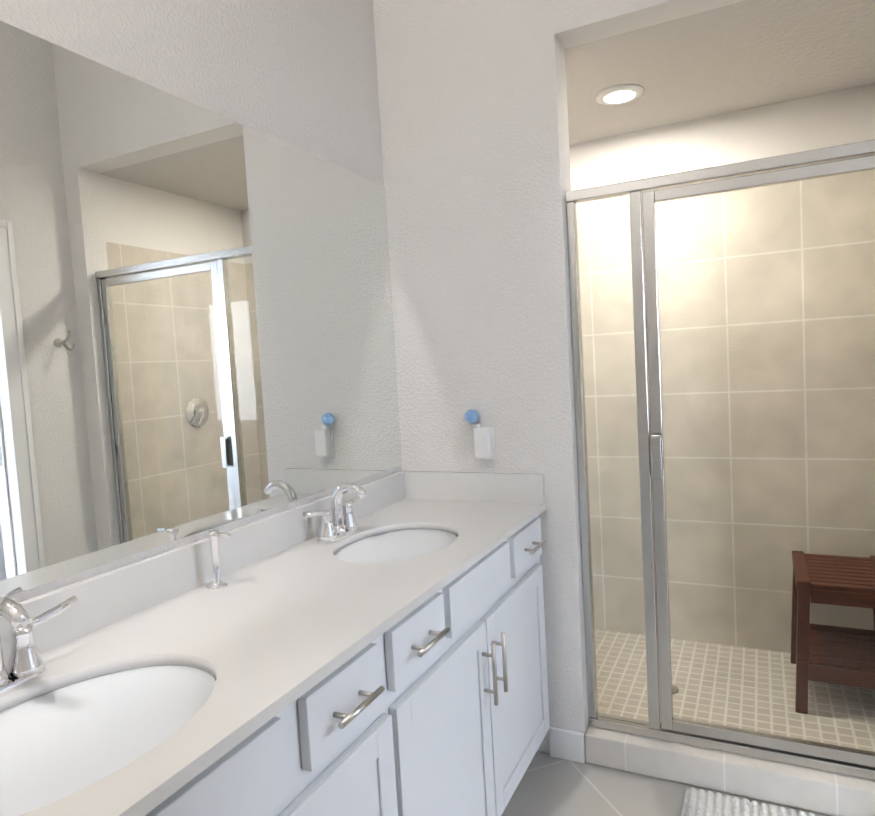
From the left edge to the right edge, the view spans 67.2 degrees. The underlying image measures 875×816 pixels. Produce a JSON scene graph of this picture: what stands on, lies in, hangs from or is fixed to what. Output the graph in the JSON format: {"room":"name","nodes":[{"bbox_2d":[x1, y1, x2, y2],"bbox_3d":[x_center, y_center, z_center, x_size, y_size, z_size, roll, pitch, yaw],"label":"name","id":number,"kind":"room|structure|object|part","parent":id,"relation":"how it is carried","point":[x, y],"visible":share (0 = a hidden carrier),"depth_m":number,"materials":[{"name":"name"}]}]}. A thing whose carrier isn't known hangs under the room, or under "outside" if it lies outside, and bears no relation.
{"room":"bathroom","nodes":[
{"label":"bathroom","id":0,"kind":"room"},
{"bbox_2d":[0,0,401,601],"bbox_3d":[-0.700,-0.303,1.503,0.127,3.270,4.660,-1,4,26],"label":"mirror","id":1,"kind":"object","parent":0,"point":[196,324],"depth_m":1.56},
{"bbox_2d":[373,0,744,760],"bbox_3d":[0.655,-0.419,2.114,1.787,3.270,0.120,-1,4,26],"label":"wall","id":2,"kind":"structure","parent":0,"point":[473,134],"depth_m":2.27,"materials":[{"name":"white paint"}]},
{"bbox_2d":[40,471,403,646],"bbox_3d":[-0.588,0.375,1.543,0.020,0.102,2.118,-1,4,26],"label":"backsplash","id":3,"kind":"structure","parent":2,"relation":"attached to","point":[110,596],"depth_m":1.52,"materials":[{"name":"white stone"}]},
{"bbox_2d":[404,471,544,502],"bbox_3d":[0.121,0.282,2.360,0.537,0.102,0.019,-1,4,26],"label":"backsplash","id":4,"kind":"structure","parent":2,"relation":"attached to","point":[485,487],"depth_m":2.34,"materials":[{"name":"white stone"}]},
{"bbox_2d":[464,409,494,459],"bbox_3d":[0.144,0.095,2.312,0.094,0.183,0.054,-1,4,26],"label":"air freshener","id":5,"kind":"object","parent":2,"relation":"attached to","point":[483,443],"visible":1,"depth_m":2.30,"materials":[{"name":"white plastic"}]},
{"bbox_3d":[0.168,0.127,2.331,0.070,0.114,0.005,-1,4,26],"label":"plate","id":6,"kind":"part","parent":5,"relation":"part of","materials":[{"name":"white plastic"}]},
{"bbox_2d":[549,727,584,762],"bbox_3d":[0.237,1.293,0.568,1.251,0.105,3.297,-1,4,26],"label":"baseboard","id":7,"kind":"structure","parent":2,"relation":"attached to","point":[566,744],"depth_m":2.28,"materials":[{"name":"white wood"}]},
{"bbox_2d":[564,50,570,190],"bbox_3d":[0.283,0.005,2.409,0.480,2.430,0.012,-1,4,26],"label":"wall","id":8,"kind":"structure","parent":0,"point":[567,120],"depth_m":2.24,"materials":[{"name":"paint"}]},
{"bbox_2d":[564,0,874,144],"bbox_3d":[0.909,-1.286,2.569,1.640,0.050,1.060,-1,4,26],"label":"ceiling","id":9,"kind":"structure","parent":0,"point":[742,55],"depth_m":2.40,"materials":[{"name":"grey paint"}]},
{"bbox_2d":[595,84,643,104],"bbox_3d":[0.727,-1.247,2.628,0.190,0.012,0.190,-1,4,26],"label":"recessed light","id":10,"kind":"object","parent":9,"relation":"attached to","point":[637,90],"depth_m":2.60,"materials":[{"name":"white plastic"}]},
{"bbox_3d":[0.727,-1.247,2.628,0.118,0.010,0.118,-1,4,26],"label":"recessed ceiling light lens","id":11,"kind":"part","parent":10,"relation":"part of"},
{"bbox_2d":[569,84,874,652],"bbox_3d":[1.197,-0.092,3.097,1.640,2.430,0.060,-1,4,26],"label":"wall","id":12,"kind":"structure","parent":0,"point":[837,118],"depth_m":2.98,"materials":[{"name":"tile"}]},
{"label":"outside","id":13,"kind":"structure","parent":0,"visible":0},
{"bbox_2d":[501,629,874,815],"bbox_3d":[0.233,1.331,1.164,2.027,0.054,4.600,-1,4,26],"label":"floor","id":14,"kind":"structure","parent":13,"point":[720,685],"depth_m":2.52,"materials":[{"name":"tile"}]},
{"bbox_2d":[132,507,549,815],"bbox_3d":[-0.304,0.880,1.451,0.588,0.877,2.118,-1,4,26],"label":"bathroom vanity","id":15,"kind":"object","parent":14,"relation":"on","point":[376,647],"depth_m":1.43,"materials":[{"name":"white wood"}]},
{"bbox_2d":[48,499,545,815],"bbox_3d":[-0.342,0.431,1.428,0.559,0.022,2.118,-1,4,26],"label":"countertop","id":16,"kind":"structure","parent":15,"relation":"on","point":[289,615],"depth_m":1.31,"materials":[{"name":"white stone"}]},
{"bbox_2d":[0,591,83,702],"bbox_3d":[-0.698,0.381,1.057,0.138,0.163,0.312,-1,4,26],"label":"faucet","id":17,"kind":"object","parent":16,"relation":"on","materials":[{"name":"silver metal"}]},
{"bbox_2d":[0,643,267,815],"bbox_3d":[-0.541,0.548,0.962,0.420,0.152,0.550,-1,4,26],"label":"sink","id":18,"kind":"object","parent":16,"relation":"in","point":[100,714],"depth_m":1.02,"materials":[{"name":"white ceramic"}]},
{"bbox_2d":[300,481,375,542],"bbox_3d":[-0.265,0.300,1.943,0.138,0.163,0.312,-1,4,26],"label":"faucet","id":19,"kind":"object","parent":16,"relation":"on","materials":[{"name":"silver metal"}]},
{"bbox_2d":[308,519,471,566],"bbox_3d":[-0.108,0.464,1.882,0.390,0.152,0.490,-1,4,26],"label":"sink","id":20,"kind":"object","parent":16,"relation":"in","point":[394,544],"depth_m":1.91,"materials":[{"name":"white ceramic"}]},
{"bbox_2d":[672,684,678,693],"bbox_3d":[0.945,1.159,2.721,0.100,0.006,0.100,-1,4,26],"label":"floor drain","id":21,"kind":"object","parent":14,"relation":"on","point":[674,689],"depth_m":2.70,"materials":[{"name":"silver metal"}]},
{"bbox_2d":[585,726,874,815],"bbox_3d":[0.996,1.149,2.094,1.021,0.101,0.147,-1,4,26],"label":"curb","id":22,"kind":"object","parent":14,"relation":"on","point":[819,791],"visible":0.71,"depth_m":2.05,"materials":[{"name":"tile"}]},
{"bbox_2d":[565,139,874,779],"bbox_3d":[0.939,0.184,2.028,1.021,1.833,0.066,-1,4,26],"label":"shower enclosure","id":23,"kind":"object","parent":22,"relation":"on","point":[645,196],"visible":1,"depth_m":2.11,"materials":[{"name":"clear glass"}]},
{"bbox_2d":[681,787,820,815],"bbox_3d":[0.951,1.215,1.744,0.600,0.024,0.495,-1,4,26],"label":"bath mat","id":24,"kind":"object","parent":14,"relation":"on","point":[700,802],"visible":1,"depth_m":1.98,"materials":[{"name":"grey fabric"}]},
{"bbox_2d":[790,551,874,713],"bbox_3d":[1.606,0.880,2.607,0.358,0.501,0.472,-1,4,26],"label":"bench","id":25,"kind":"object","parent":14,"relation":"on","point":[817,585],"depth_m":2.50,"materials":[{"name":"brown wood"}]}
]}

